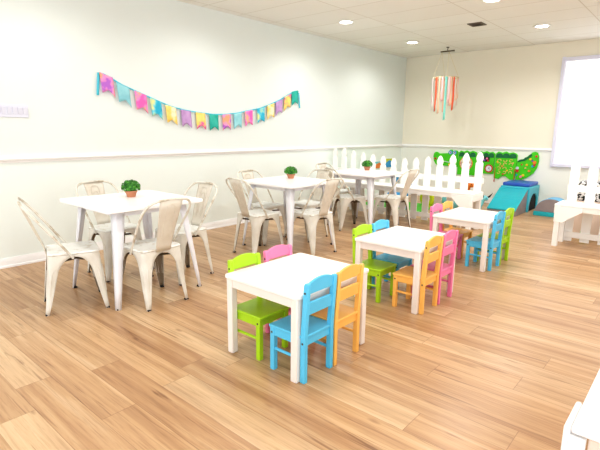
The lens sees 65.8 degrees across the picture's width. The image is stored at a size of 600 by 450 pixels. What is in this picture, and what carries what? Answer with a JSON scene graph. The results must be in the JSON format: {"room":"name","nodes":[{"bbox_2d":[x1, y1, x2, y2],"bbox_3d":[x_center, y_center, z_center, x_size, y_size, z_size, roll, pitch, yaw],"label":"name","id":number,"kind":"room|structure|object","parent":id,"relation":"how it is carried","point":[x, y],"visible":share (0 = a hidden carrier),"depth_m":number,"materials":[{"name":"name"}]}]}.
{"room":"children's room","nodes":[
{"label":"children's room","id":0,"kind":"room"},
{"bbox_2d":[0,0,406,258],"bbox_3d":[-1.257,-1.411,6.440,0.120,2.954,10.925,10,15,40],"label":"wall","id":1,"kind":"structure","parent":0,"point":[175,53],"depth_m":5.79,"materials":[{"name":"white paint"}]},
{"bbox_2d":[0,104,28,117],"bbox_3d":[-2.815,-1.122,4.564,0.020,0.121,0.251,10,15,40],"label":"sign","id":2,"kind":"object","parent":1,"relation":"attached to","point":[6,110],"visible":1,"depth_m":4.55,"materials":[{"name":"white plastic"}]},
{"bbox_2d":[0,191,388,268],"bbox_3d":[-1.217,-0.002,6.680,0.026,0.098,10.685,10,15,40],"label":"baseboard","id":3,"kind":"structure","parent":1,"relation":"attached to","point":[14,261],"depth_m":4.97,"materials":[{"name":"white paint"}]},
{"bbox_2d":[97,72,299,130],"bbox_3d":[-1.120,-1.637,6.416,0.033,0.658,3.439,10,15,40],"label":"bunting","id":4,"kind":"object","parent":1,"relation":"hanging from","point":[107,83],"visible":1,"depth_m":6.06,"materials":[{"name":"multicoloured fabric"}]},
{"bbox_2d":[0,144,402,162],"bbox_3d":[-1.203,-1.016,6.469,0.034,0.070,10.685,10,15,40],"label":"trim","id":5,"kind":"structure","parent":1,"relation":"attached to","point":[86,156],"depth_m":5.86,"materials":[{"name":"white paint"}]},
{"bbox_2d":[375,161,380,168],"bbox_3d":[1.638,-1.267,9.760,0.017,0.150,0.360,10,15,40],"label":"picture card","id":6,"kind":"object","parent":1,"relation":"attached to","point":[378,163],"visible":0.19,"depth_m":9.75,"materials":[{"name":"orange paper"}]},
{"bbox_2d":[385,158,392,167],"bbox_3d":[1.914,-1.347,10.067,0.017,0.200,0.340,10,15,40],"label":"picture card","id":7,"kind":"object","parent":1,"relation":"attached to","point":[388,160],"visible":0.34,"depth_m":10.06,"materials":[{"name":"blue paper"}]},
{"bbox_2d":[0,194,599,449],"bbox_3d":[1.946,0.681,4.004,8.720,0.100,10.985,10,15,40],"label":"floor","id":8,"kind":"structure","parent":0,"point":[504,361],"depth_m":2.86,"materials":[{"name":"brown wood"}]},
{"bbox_2d":[16,197,109,315],"bbox_3d":[-1.863,0.209,3.653,0.564,0.888,0.454,-6,13,-29],"label":"metal chair","id":9,"kind":"object","parent":8,"relation":"on","point":[59,253],"visible":1,"depth_m":3.58,"materials":[{"name":"white paint"}]},
{"bbox_2d":[75,180,141,282],"bbox_3d":[-1.851,0.028,4.537,0.564,0.888,0.454,10,15,37],"label":"metal chair","id":10,"kind":"object","parent":8,"relation":"on","point":[95,187],"visible":0.62,"depth_m":4.48,"materials":[{"name":"metal"}]},
{"bbox_2d":[60,190,202,310],"bbox_3d":[-1.460,0.165,4.100,0.874,0.802,0.874,10,15,40],"label":"metal table","id":11,"kind":"object","parent":8,"relation":"on","point":[118,206],"visible":0.81,"depth_m":3.86,"materials":[{"name":"white paint"}]},
{"bbox_2d":[121,179,140,196],"bbox_3d":[-1.504,-0.328,4.118,0.172,0.155,0.173,10,15,40],"label":"potted plant","id":12,"kind":"object","parent":11,"relation":"on","point":[131,187],"visible":1,"depth_m":4.08,"materials":[{"name":"green plant"}]},
{"bbox_2d":[123,197,190,311],"bbox_3d":[-1.178,0.193,3.767,0.564,0.888,0.454,10,15,40],"label":"metal chair","id":13,"kind":"object","parent":8,"relation":"on","point":[147,252],"visible":0.88,"depth_m":3.62,"materials":[{"name":"metal"}]},
{"bbox_2d":[152,181,217,285],"bbox_3d":[-1.098,0.048,4.478,0.454,0.888,0.564,9,14,34],"label":"metal chair","id":14,"kind":"object","parent":8,"relation":"on","point":[204,189],"visible":0.63,"depth_m":4.54,"materials":[{"name":"metal"}]},
{"bbox_2d":[226,178,283,252],"bbox_3d":[-0.524,-0.111,5.283,0.454,0.888,0.564,12,16,43],"label":"metal chair","id":15,"kind":"object","parent":8,"relation":"on","point":[256,217],"visible":0.95,"depth_m":5.14,"materials":[{"name":"metal"}]},
{"bbox_2d":[227,253,289,360],"bbox_3d":[-0.265,0.503,2.987,0.295,0.610,0.272,10,15,40],"label":"chair","id":16,"kind":"object","parent":8,"relation":"on","point":[258,311],"visible":0.7,"depth_m":2.94,"materials":[{"name":"green wood"}]},
{"bbox_2d":[237,169,286,245],"bbox_3d":[-0.495,-0.249,5.960,0.564,0.888,0.454,10,15,40],"label":"metal chair","id":17,"kind":"object","parent":8,"relation":"on","point":[247,174],"visible":0.6,"depth_m":5.93,"materials":[{"name":"metal"}]},
{"bbox_2d":[263,244,291,333],"bbox_3d":[-0.058,0.458,3.220,0.295,0.610,0.272,10,15,40],"label":"chair","id":18,"kind":"object","parent":8,"relation":"on","point":[276,251],"visible":0.27,"depth_m":3.24,"materials":[{"name":"pink wood"}]},
{"bbox_2d":[241,176,333,254],"bbox_3d":[-0.143,-0.148,5.694,0.874,0.802,0.874,10,15,40],"label":"metal table","id":19,"kind":"object","parent":8,"relation":"on","point":[282,183],"visible":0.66,"depth_m":5.38,"materials":[{"name":"white metal"}]},
{"bbox_2d":[284,166,296,178],"bbox_3d":[-0.118,-0.663,5.825,0.172,0.155,0.173,-3,12,-16],"label":"potted plant","id":20,"kind":"object","parent":19,"relation":"on","point":[290,172],"visible":1,"depth_m":5.79,"materials":[{"name":"green plant"}]},
{"bbox_2d":[225,253,368,383],"bbox_3d":[-0.011,0.549,3.000,0.606,0.520,0.720,10,15,40],"label":"table","id":21,"kind":"object","parent":8,"relation":"on","point":[282,280],"visible":0.83,"depth_m":2.86,"materials":[{"name":"white wood"}]},
{"bbox_2d":[269,273,336,383],"bbox_3d":[0.015,0.560,2.722,0.295,0.610,0.272,10,15,40],"label":"chair","id":22,"kind":"object","parent":8,"relation":"on","point":[313,329],"visible":0.84,"depth_m":2.66,"materials":[{"name":"wood"}]},
{"bbox_2d":[283,169,333,241],"bbox_3d":[0.137,-0.283,6.156,0.454,0.888,0.564,10,15,40],"label":"metal chair","id":23,"kind":"object","parent":8,"relation":"on","point":[315,202],"visible":0.47,"depth_m":6.21,"materials":[{"name":"metal"}]},
{"bbox_2d":[287,178,343,255],"bbox_3d":[0.185,-0.121,5.369,0.454,0.888,0.564,-9,15,-40],"label":"metal chair","id":24,"kind":"object","parent":8,"relation":"on","point":[311,216],"visible":0.87,"depth_m":5.22,"materials":[{"name":"metal"}]},
{"bbox_2d":[316,163,352,222],"bbox_3d":[0.558,-0.539,7.428,0.564,0.888,0.454,10,15,40],"label":"metal chair","id":25,"kind":"object","parent":8,"relation":"on","point":[321,165],"visible":0.28,"depth_m":7.40,"materials":[{"name":"metal"}]},
{"bbox_2d":[311,263,363,365],"bbox_3d":[0.199,0.520,2.929,0.295,0.610,0.272,10,15,40],"label":"chair","id":26,"kind":"object","parent":8,"relation":"on","point":[344,315],"visible":0.62,"depth_m":2.85,"materials":[{"name":"orange wood"}]},
{"bbox_2d":[325,167,367,230],"bbox_3d":[0.661,-0.396,6.733,0.564,0.888,0.454,-4,12,-20],"label":"metal chair","id":27,"kind":"object","parent":8,"relation":"on","point":[345,199],"visible":0.81,"depth_m":6.63,"materials":[{"name":"metal"}]},
{"bbox_2d":[326,169,403,224],"bbox_3d":[0.956,-0.397,6.968,0.874,0.802,0.874,10,15,40],"label":"metal table","id":28,"kind":"object","parent":8,"relation":"on","point":[370,175],"visible":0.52,"depth_m":6.66,"materials":[{"name":"white metal"}]},
{"bbox_2d":[362,160,372,169],"bbox_3d":[1.037,-0.925,7.166,0.173,0.155,0.172,4,12,16],"label":"potted plant","id":29,"kind":"object","parent":28,"relation":"on","point":[367,165],"visible":1,"depth_m":7.13,"materials":[{"name":"green plant"}]},
{"bbox_2d":[352,224,396,302],"bbox_3d":[0.635,0.311,3.970,0.295,0.610,0.272,10,15,40],"label":"chair","id":30,"kind":"object","parent":8,"relation":"on","point":[377,268],"visible":0.69,"depth_m":3.94,"materials":[{"name":"green wood"}]},
{"bbox_2d":[371,219,411,287],"bbox_3d":[0.829,0.269,4.189,0.295,0.610,0.272,10,15,40],"label":"chair","id":31,"kind":"object","parent":8,"relation":"on","point":[401,261],"visible":0.53,"depth_m":4.16,"materials":[{"name":"wood"}]},
{"bbox_2d":[373,169,419,227],"bbox_3d":[1.385,-0.382,6.704,0.454,0.888,0.564,-11,16,-43],"label":"metal chair","id":32,"kind":"object","parent":8,"relation":"on","point":[392,201],"visible":0.85,"depth_m":6.57,"materials":[{"name":"metal"}]},
{"bbox_2d":[366,200,429,211],"bbox_3d":[1.800,-0.363,8.807,1.300,0.014,1.200,10,15,40],"label":"play mat","id":33,"kind":"object","parent":8,"relation":"on","point":[419,208],"visible":0.02,"depth_m":8.72,"materials":[{"name":"green plastic"}]},
{"bbox_2d":[420,195,433,207],"bbox_3d":[2.383,-0.496,8.668,0.310,0.315,0.140,10,15,40],"label":"ring","id":34,"kind":"object","parent":33,"relation":"on","point":[431,201],"visible":0.41,"depth_m":8.60,"materials":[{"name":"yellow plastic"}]},
{"bbox_2d":[317,148,483,229],"bbox_3d":[1.486,-0.659,7.479,2.802,1.121,0.455,10,15,40],"label":"bench","id":35,"kind":"object","parent":8,"relation":"on","point":[463,197],"visible":0.7,"depth_m":7.24,"materials":[{"name":"white paint"}]},
{"bbox_2d":[354,226,455,313],"bbox_3d":[0.913,0.354,4.003,0.606,0.520,0.720,10,15,40],"label":"table","id":36,"kind":"object","parent":8,"relation":"on","point":[402,241],"visible":0.7,"depth_m":3.78,"materials":[{"name":"white wood"}]},
{"bbox_2d":[392,235,443,314],"bbox_3d":[0.942,0.364,3.729,0.295,0.610,0.272,10,15,40],"label":"chair","id":37,"kind":"object","parent":8,"relation":"on","point":[404,275],"visible":1,"depth_m":3.68,"materials":[{"name":"orange wood"}]},
{"bbox_2d":[410,230,458,304],"bbox_3d":[1.133,0.322,3.943,0.295,0.610,0.272,10,15,40],"label":"chair","id":38,"kind":"object","parent":8,"relation":"on","point":[445,268],"visible":0.54,"depth_m":3.88,"materials":[{"name":"pink wood"}]},
{"bbox_2d":[430,203,462,258],"bbox_3d":[1.623,0.079,5.157,0.295,0.610,0.272,10,15,40],"label":"chair","id":39,"kind":"object","parent":8,"relation":"on","point":[436,207],"visible":0.45,"depth_m":5.18,"materials":[{"name":"pink wood"}]},
{"bbox_2d":[442,197,457,208],"bbox_3d":[2.765,-0.450,8.473,0.340,0.340,0.340,10,15,40],"label":"ball","id":40,"kind":"object","parent":8,"relation":"on","point":[455,205],"visible":0.15,"depth_m":8.38,"materials":[{"name":"teal plastic"}]},
{"bbox_2d":[442,201,472,257],"bbox_3d":[1.810,0.038,5.367,0.295,0.610,0.272,10,15,40],"label":"chair","id":41,"kind":"object","parent":8,"relation":"on","point":[448,204],"visible":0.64,"depth_m":5.35,"materials":[{"name":"orange wood"}]},
{"bbox_2d":[432,207,509,271],"bbox_3d":[1.881,0.136,5.114,0.606,0.520,0.720,10,15,40],"label":"table","id":42,"kind":"object","parent":8,"relation":"on","point":[465,217],"visible":0.75,"depth_m":4.88,"materials":[{"name":"white wood"}]},
{"bbox_2d":[468,183,473,189],"bbox_3d":[3.090,-0.639,8.967,0.541,0.526,0.238,7,13,29],"label":"hopper","id":43,"kind":"object","parent":8,"relation":"on","point":[470,185],"visible":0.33,"depth_m":8.80,"materials":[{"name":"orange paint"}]},
{"bbox_2d":[465,211,505,270],"bbox_3d":[1.946,0.139,4.881,0.295,0.610,0.272,10,15,40],"label":"chair","id":44,"kind":"object","parent":8,"relation":"on","point":[476,241],"visible":1,"depth_m":4.83,"materials":[{"name":"wood"}]},
{"bbox_2d":[481,193,492,207],"bbox_3d":[2.977,-0.344,7.799,0.468,0.412,0.180,3,12,12],"label":"hopper","id":45,"kind":"object","parent":8,"relation":"on","point":[485,198],"visible":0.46,"depth_m":7.72,"materials":[{"name":"teal plastic"}]},
{"bbox_2d":[477,208,514,264],"bbox_3d":[2.134,0.098,5.092,0.295,0.610,0.272,10,15,40],"label":"chair","id":46,"kind":"object","parent":8,"relation":"on","point":[510,211],"visible":0.59,"depth_m":5.05,"materials":[{"name":"green wood"}]},
{"bbox_2d":[487,187,527,216],"bbox_3d":[3.654,-0.415,8.169,0.476,0.412,0.620,10,15,40],"label":"ramp","id":47,"kind":"object","parent":8,"relation":"on","point":[505,198],"visible":0.96,"depth_m":8.12,"materials":[{"name":"teal plastic"}]},
{"bbox_2d":[501,180,539,211],"bbox_3d":[4.080,-0.552,8.623,0.500,0.507,0.640,10,15,40],"label":"block","id":48,"kind":"object","parent":8,"relation":"on","point":[532,186],"visible":0.57,"depth_m":8.43,"materials":[{"name":"teal plastic"}]},
{"bbox_2d":[503,180,537,186],"bbox_3d":[4.082,-0.771,8.578,0.460,0.060,0.570,10,15,40],"label":"cushion","id":49,"kind":"object","parent":48,"relation":"on","point":[512,183],"depth_m":8.43,"materials":[{"name":"blue plastic"}]},
{"bbox_2d":[533,197,564,217],"bbox_3d":[4.340,-0.310,7.953,0.520,0.306,0.360,10,15,40],"label":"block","id":50,"kind":"object","parent":8,"relation":"on","point":[545,208],"visible":0.62,"depth_m":7.88,"materials":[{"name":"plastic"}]},
{"bbox_2d":[551,153,599,245],"bbox_3d":[3.842,-0.237,5.470,1.412,1.149,0.455,10,15,40],"label":"bench","id":51,"kind":"object","parent":8,"relation":"on","point":[565,212],"visible":1,"depth_m":5.86,"materials":[{"name":"white paint"}]},
{"bbox_2d":[561,369,599,449],"bbox_3d":[1.754,0.846,1.816,1.023,0.450,1.503,10,15,40],"label":"bench","id":52,"kind":"object","parent":8,"relation":"on","point":[582,424],"visible":1,"depth_m":1.55,"materials":[{"name":"white wood"}]},
{"bbox_2d":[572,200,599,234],"bbox_3d":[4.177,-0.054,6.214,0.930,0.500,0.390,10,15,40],"label":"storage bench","id":53,"kind":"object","parent":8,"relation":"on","point":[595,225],"visible":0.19,"depth_m":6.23,"materials":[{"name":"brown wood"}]},
{"bbox_2d":[577,180,599,201],"bbox_3d":[4.181,-0.427,6.138,0.860,0.260,0.320,10,15,40],"label":"patterned cushion","id":54,"kind":"object","parent":53,"relation":"on","point":[580,195],"visible":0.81,"depth_m":6.25,"materials":[{"name":"white fabric"}]},
{"bbox_2d":[177,0,599,57],"bbox_3d":[1.978,-2.311,3.392,8.720,0.100,10.985,10,15,40],"label":"ceiling","id":55,"kind":"structure","parent":0,"point":[386,26],"depth_m":6.62,"materials":[{"name":"paint"}]},
{"bbox_2d":[338,20,353,23],"bbox_3d":[0.671,-2.950,6.749,0.236,0.018,0.236,10,15,40],"label":"recessed light","id":56,"kind":"object","parent":55,"relation":"in","point":[340,21],"visible":1,"depth_m":6.72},
{"bbox_2d":[406,41,418,43],"bbox_3d":[1.998,-3.242,8.243,0.236,0.018,0.236,10,15,40],"label":"recessed light","id":57,"kind":"object","parent":55,"relation":"in","point":[407,42],"visible":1,"depth_m":8.20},
{"bbox_2d":[430,47,458,119],"bbox_3d":[2.770,-2.679,8.831,0.496,1.353,0.498,10,15,40],"label":"mobile","id":58,"kind":"object","parent":55,"relation":"hanging from","point":[452,95],"visible":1,"depth_m":8.70,"materials":[{"name":"multicoloured fabric"}]},
{"bbox_2d":[467,22,486,26],"bbox_3d":[2.601,-2.949,6.819,0.208,0.013,0.221,10,15,40],"label":"ceiling vent","id":59,"kind":"object","parent":55,"relation":"in","point":[475,24],"visible":1,"depth_m":6.80,"materials":[{"name":"metal"}]},
{"bbox_2d":[481,0,500,2],"bbox_3d":[2.287,-2.683,5.527,0.236,0.018,0.236,10,15,40],"label":"recessed light","id":60,"kind":"object","parent":55,"relation":"in","point":[485,1],"visible":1,"depth_m":5.56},
{"bbox_2d":[533,24,550,27],"bbox_3d":[3.590,-2.945,6.874,0.236,0.018,0.236,10,15,40],"label":"recessed light","id":61,"kind":"object","parent":55,"relation":"in","point":[539,25],"visible":1,"depth_m":6.84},
{"bbox_2d":[400,38,599,202],"bbox_3d":[5.512,-1.596,7.695,8.420,2.954,0.120,10,15,40],"label":"wall","id":62,"kind":"structure","parent":0,"point":[508,97],"depth_m":9.01,"materials":[{"name":"beige paint"}]},
{"bbox_2d":[408,193,492,202],"bbox_3d":[5.449,-0.187,7.927,8.420,0.098,0.026,10,15,40],"label":"baseboard","id":63,"kind":"structure","parent":62,"relation":"attached to","point":[489,199],"depth_m":9.35,"materials":[{"name":"white paint"}]},
{"bbox_2d":[402,144,551,151],"bbox_3d":[3.437,-1.575,9.437,3.060,0.070,0.034,10,15,40],"label":"trim","id":64,"kind":"structure","parent":62,"relation":"attached to","point":[404,145],"depth_m":9.27,"materials":[{"name":"white paint"}]},
{"bbox_2d":[433,150,538,181],"bbox_3d":[3.648,-1.199,9.309,2.088,0.609,0.056,10,15,40],"label":"board","id":65,"kind":"object","parent":62,"relation":"attached to","point":[506,163],"visible":0.91,"depth_m":9.07,"materials":[{"name":"green plastic"}]},
{"bbox_2d":[550,55,599,168],"bbox_3d":[5.776,-1.791,7.336,3.105,1.915,0.107,10,15,40],"label":"window","id":66,"kind":"structure","parent":62,"relation":"in","point":[565,60],"depth_m":8.24,"materials":[{"name":"white paint"}]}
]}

